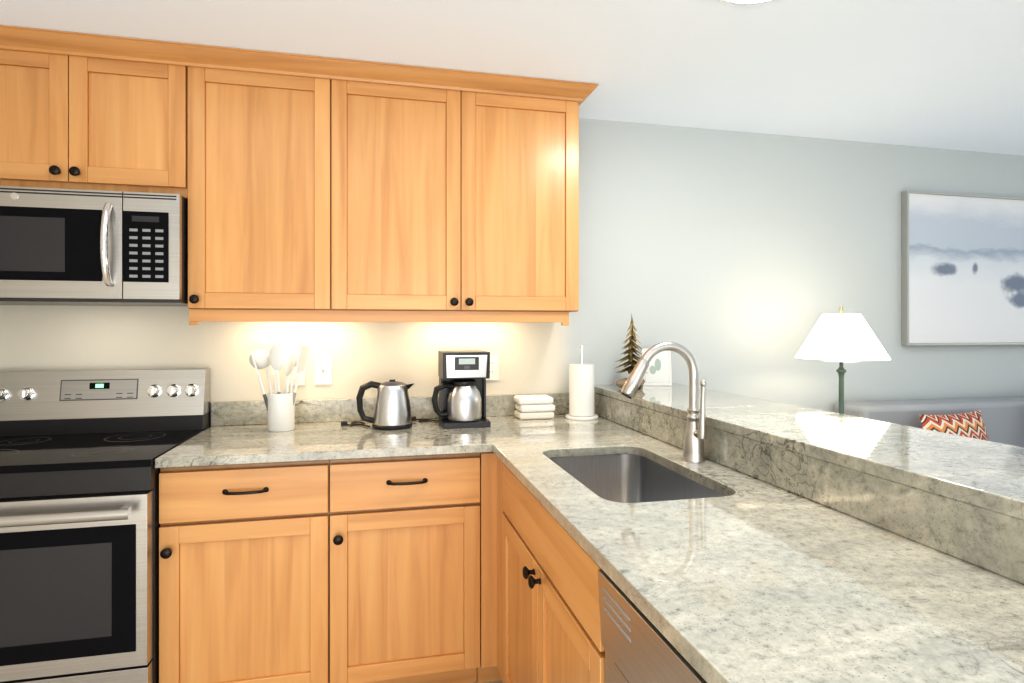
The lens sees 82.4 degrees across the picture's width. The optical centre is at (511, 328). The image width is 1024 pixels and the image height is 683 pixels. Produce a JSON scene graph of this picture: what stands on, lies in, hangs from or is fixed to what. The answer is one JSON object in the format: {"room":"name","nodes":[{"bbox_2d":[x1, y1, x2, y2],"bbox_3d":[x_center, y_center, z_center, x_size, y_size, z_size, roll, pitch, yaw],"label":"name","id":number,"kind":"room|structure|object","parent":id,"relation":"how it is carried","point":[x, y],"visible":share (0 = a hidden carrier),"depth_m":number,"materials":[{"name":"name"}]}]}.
{"room":"kitchen","nodes":[
{"label":"kitchen","id":0,"kind":"room"},
{"bbox_2d":[474,680,502,682],"bbox_3d":[1.898,1.376,0.794,7.172,0.100,4.900,0,0,-13],"label":"floor","id":1,"kind":"structure","parent":0,"point":[493,682],"depth_m":2.19,"materials":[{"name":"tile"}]},
{"bbox_2d":[0,368,210,682],"bbox_3d":[-1.560,0.747,2.023,0.762,1.158,0.745,0,0,-13],"label":"range","id":2,"kind":"object","parent":1,"relation":"on","point":[81,451],"visible":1,"depth_m":1.79,"materials":[{"name":"silver metal"}]},
{"bbox_2d":[159,460,328,682],"bbox_3d":[-0.941,0.888,2.204,0.524,0.875,0.635,0,0,-13],"label":"base cabinet","id":3,"kind":"object","parent":1,"relation":"on","point":[243,573],"visible":0.94,"depth_m":1.93,"materials":[{"name":"brown wood"}]},
{"bbox_2d":[155,396,486,467],"bbox_3d":[-0.671,0.376,2.278,1.080,0.130,0.655,0,0,-13],"label":"countertop","id":4,"kind":"structure","parent":3,"relation":"on","point":[238,433],"depth_m":2.18,"materials":[{"name":"stone"}]},
{"bbox_2d":[249,340,308,431],"bbox_3d":[-0.943,0.230,2.372,0.234,0.361,0.147,0,0,-13],"label":"utensil crock","id":5,"kind":"object","parent":4,"relation":"on","point":[288,355],"visible":1,"depth_m":2.34,"materials":[{"name":"white ceramic"}]},
{"bbox_2d":[341,421,369,426],"bbox_3d":[-0.647,0.402,2.487,0.147,0.016,0.093,0,0,17],"label":"power cord","id":6,"kind":"object","parent":4,"relation":"on","point":[343,423],"depth_m":2.47,"materials":[{"name":"black"}]},
{"bbox_2d":[356,379,413,429],"bbox_3d":[-0.524,0.311,2.430,0.238,0.198,0.164,0,0,-13],"label":"kettle","id":7,"kind":"object","parent":4,"relation":"on","point":[392,408],"visible":1,"depth_m":2.38,"materials":[{"name":"silver metal"}]},
{"bbox_2d":[411,416,438,421],"bbox_3d":[-0.389,0.402,2.589,0.140,0.016,0.050,0,0,23],"label":"power cord","id":8,"kind":"object","parent":4,"relation":"on","point":[413,418],"depth_m":2.60,"materials":[{"name":"black"}]},
{"bbox_2d":[431,350,490,428],"bbox_3d":[-0.228,0.254,2.508,0.238,0.312,0.210,0,0,-13],"label":"coffee maker","id":9,"kind":"object","parent":4,"relation":"on","point":[460,388],"visible":1,"depth_m":2.44,"materials":[{"name":"silver metal"}]},
{"bbox_2d":[329,453,479,682],"bbox_3d":[-0.430,0.888,2.321,0.524,0.875,0.635,0,0,-13],"label":"base cabinet","id":10,"kind":"object","parent":1,"relation":"on","point":[404,569],"visible":0.96,"depth_m":2.05,"materials":[{"name":"brown wood"}]},
{"bbox_2d":[477,452,503,682],"bbox_3d":[0.145,0.888,2.412,0.636,0.875,0.674,0,0,-13],"label":"base cabinet","id":11,"kind":"object","parent":1,"relation":"on","point":[490,668],"visible":0.27,"depth_m":2.11,"materials":[{"name":"brown wood"}]},
{"bbox_2d":[502,463,604,682],"bbox_3d":[0.344,0.888,1.639,0.633,0.875,0.920,0,0,-13],"label":"base cabinet","id":12,"kind":"object","parent":1,"relation":"on","point":[551,629],"visible":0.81,"depth_m":1.52,"materials":[{"name":"brown wood"}]},
{"bbox_2d":[486,393,1023,682],"bbox_3d":[0.350,0.374,1.654,0.633,0.134,2.327,0,0,-13],"label":"countertop","id":13,"kind":"structure","parent":12,"relation":"on","point":[777,565],"depth_m":1.03,"materials":[{"name":"stone"}]},
{"bbox_2d":[514,395,554,419],"bbox_3d":[0.102,0.361,2.686,0.171,0.100,0.121,0,0,-13],"label":"folded towels","id":14,"kind":"object","parent":13,"relation":"on","point":[528,407],"visible":0.98,"depth_m":2.63,"materials":[{"name":"white fabric"}]},
{"bbox_2d":[565,345,597,420],"bbox_3d":[0.319,0.243,2.675,0.150,0.335,0.150,0,0,-13],"label":"paper towel holder","id":15,"kind":"object","parent":13,"relation":"on","point":[581,391],"visible":1,"depth_m":2.62,"materials":[{"name":"white paper"}]},
{"bbox_2d":[549,454,723,502],"bbox_3d":[0.334,0.543,1.714,0.420,0.204,0.690,0,0,-13],"label":"sink","id":16,"kind":"object","parent":13,"relation":"in","point":[625,478],"depth_m":2.02,"materials":[{"name":"metal"}]},
{"bbox_2d":[621,342,706,462],"bbox_3d":[0.469,0.225,1.785,0.275,0.370,0.099,0,0,-13],"label":"faucet","id":17,"kind":"object","parent":13,"relation":"on","point":[695,434],"visible":1,"depth_m":1.79,"materials":[{"name":"silver metal"}]},
{"bbox_2d":[598,569,706,682],"bbox_3d":[0.516,0.892,0.895,0.590,0.868,0.600,0,0,-13],"label":"dishwasher","id":18,"kind":"object","parent":1,"relation":"on","point":[638,646],"visible":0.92,"depth_m":0.97,"materials":[{"name":"silver metal"}]},
{"bbox_2d":[834,396,1023,446],"bbox_3d":[2.910,0.859,2.919,2.250,0.935,0.950,0,0,-13],"label":"sofa","id":19,"kind":"object","parent":1,"relation":"on","point":[1003,419],"visible":0.04,"depth_m":3.09,"materials":[{"name":"grey fabric"}]},
{"bbox_2d":[919,410,988,440],"bbox_3d":[2.226,0.638,2.906,0.440,0.440,0.140,0,-12,-19],"label":"pillow","id":20,"kind":"object","parent":19,"relation":"on","point":[970,424],"visible":0.29,"depth_m":2.89,"materials":[{"name":"fabric"}]},
{"bbox_3d":[0.733,0.817,1.742,0.148,1.019,2.327,0,0,-13],"label":"wall bar","id":21,"kind":"object","parent":1,"relation":"on","visible":0},
{"bbox_2d":[594,383,1023,519],"bbox_3d":[0.863,0.291,1.756,0.460,0.030,2.357,0,0,-13],"label":"bar","id":22,"kind":"object","parent":21,"relation":"on","point":[989,475],"visible":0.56,"depth_m":1.40,"materials":[{"name":"stone"}]},
{"bbox_2d":[614,313,646,386],"bbox_3d":[0.546,0.103,2.700,0.175,0.345,0.163,0,0,-13],"label":"tree sculpture","id":23,"kind":"object","parent":22,"relation":"on","point":[630,351],"visible":0.71,"depth_m":2.67,"materials":[{"name":"brown metal"}]},
{"bbox_2d":[641,348,671,385],"bbox_3d":[0.700,0.186,2.842,0.140,0.178,0.073,0,0,3],"label":"photo frame","id":24,"kind":"object","parent":22,"relation":"on","point":[659,371],"visible":0.83,"depth_m":2.82,"materials":[{"name":"white paper"}]},
{"bbox_3d":[1.512,1.026,2.686,0.520,0.600,0.520,0,0,-13],"label":"side table","id":25,"kind":"object","parent":1,"relation":"on","visible":0},
{"bbox_2d":[795,307,890,413],"bbox_3d":[1.512,0.312,2.686,0.384,0.826,0.384,0,0,-13],"label":"table lamp","id":26,"kind":"object","parent":25,"relation":"on","point":[840,338],"visible":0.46,"depth_m":2.59,"materials":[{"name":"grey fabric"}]},
{"bbox_2d":[0,118,1023,411],"bbox_3d":[1.362,0.151,3.134,7.172,2.350,0.100,0,0,-13],"label":"wall","id":27,"kind":"structure","parent":0,"point":[738,262],"depth_m":2.98,"materials":[{"name":"paint"}]},
{"bbox_2d":[0,49,187,199],"bbox_3d":[-1.603,-0.735,2.214,0.761,0.502,0.365,0,0,-13],"label":"upper cabinet","id":28,"kind":"object","parent":27,"relation":"attached to","point":[76,122],"visible":0.88,"depth_m":2.09,"materials":[{"name":"brown wood"}]},
{"bbox_2d":[0,186,187,306],"bbox_3d":[-1.593,-0.285,2.169,0.756,0.388,0.452,0,0,-13],"label":"microwave","id":29,"kind":"object","parent":28,"relation":"attached to","point":[68,247],"visible":1,"depth_m":2.02,"materials":[{"name":"silver metal"}]},
{"bbox_2d":[188,66,351,309],"bbox_3d":[-0.958,-0.529,2.378,0.568,0.914,0.332,0,0,-13],"label":"upper cabinet","id":30,"kind":"object","parent":27,"relation":"attached to","point":[306,193],"depth_m":2.22,"materials":[{"name":"brown wood"}]},
{"bbox_2d":[289,367,304,385],"bbox_3d":[-0.940,0.191,2.551,0.072,0.116,0.008,0,0,-13],"label":"electrical outlet","id":31,"kind":"object","parent":27,"relation":"attached to","point":[302,379],"visible":0.19,"depth_m":2.55,"materials":[{"name":"white plastic"}]},
{"bbox_2d":[0,25,598,325],"bbox_3d":[-0.826,-0.517,2.376,2.348,1.010,0.394,0,0,-13],"label":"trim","id":32,"kind":"structure","parent":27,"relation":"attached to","point":[25,39],"depth_m":2.24,"materials":[{"name":"brown wood"}]},
{"bbox_2d":[315,358,331,383],"bbox_3d":[-0.831,0.188,2.575,0.072,0.116,0.009,0,0,-13],"label":"electrical outlet","id":33,"kind":"object","parent":27,"relation":"attached to","point":[323,370],"visible":1,"depth_m":2.57,"materials":[{"name":"white plastic"}]},
{"bbox_2d":[352,81,578,311],"bbox_3d":[-0.273,-0.529,2.534,1.076,0.914,0.332,0,0,-13],"label":"upper cabinet","id":34,"kind":"object","parent":27,"relation":"attached to","point":[462,201],"depth_m":2.38,"materials":[{"name":"brown wood"}]},
{"bbox_2d":[486,355,498,379],"bbox_3d":[-0.099,0.184,2.743,0.072,0.116,0.009,0,0,-13],"label":"electrical outlet","id":35,"kind":"object","parent":27,"relation":"attached to","point":[494,367],"visible":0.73,"depth_m":2.75,"materials":[{"name":"white plastic"}]},
{"bbox_2d":[901,191,1023,344],"bbox_3d":[2.792,-0.334,3.388,1.260,0.855,0.039,0,0,-13],"label":"painting","id":36,"kind":"object","parent":27,"relation":"attached to","point":[962,269],"visible":1,"depth_m":3.32,"materials":[{"name":"fabric"}]},
{"bbox_2d":[0,0,1023,154],"bbox_3d":[1.898,-1.074,0.794,7.172,0.100,4.900,0,0,-13],"label":"ceiling","id":37,"kind":"structure","parent":0,"point":[945,74],"depth_m":2.13,"materials":[{"name":"white paint"}]},
{"bbox_2d":[719,0,773,4],"bbox_3d":[0.725,-1.012,1.685,0.312,0.022,0.312,0,0,-13],"label":"recessed light","id":38,"kind":"object","parent":37,"relation":"in","point":[743,2],"visible":0.96,"depth_m":1.81,"materials":[{"name":"white"}]}
]}

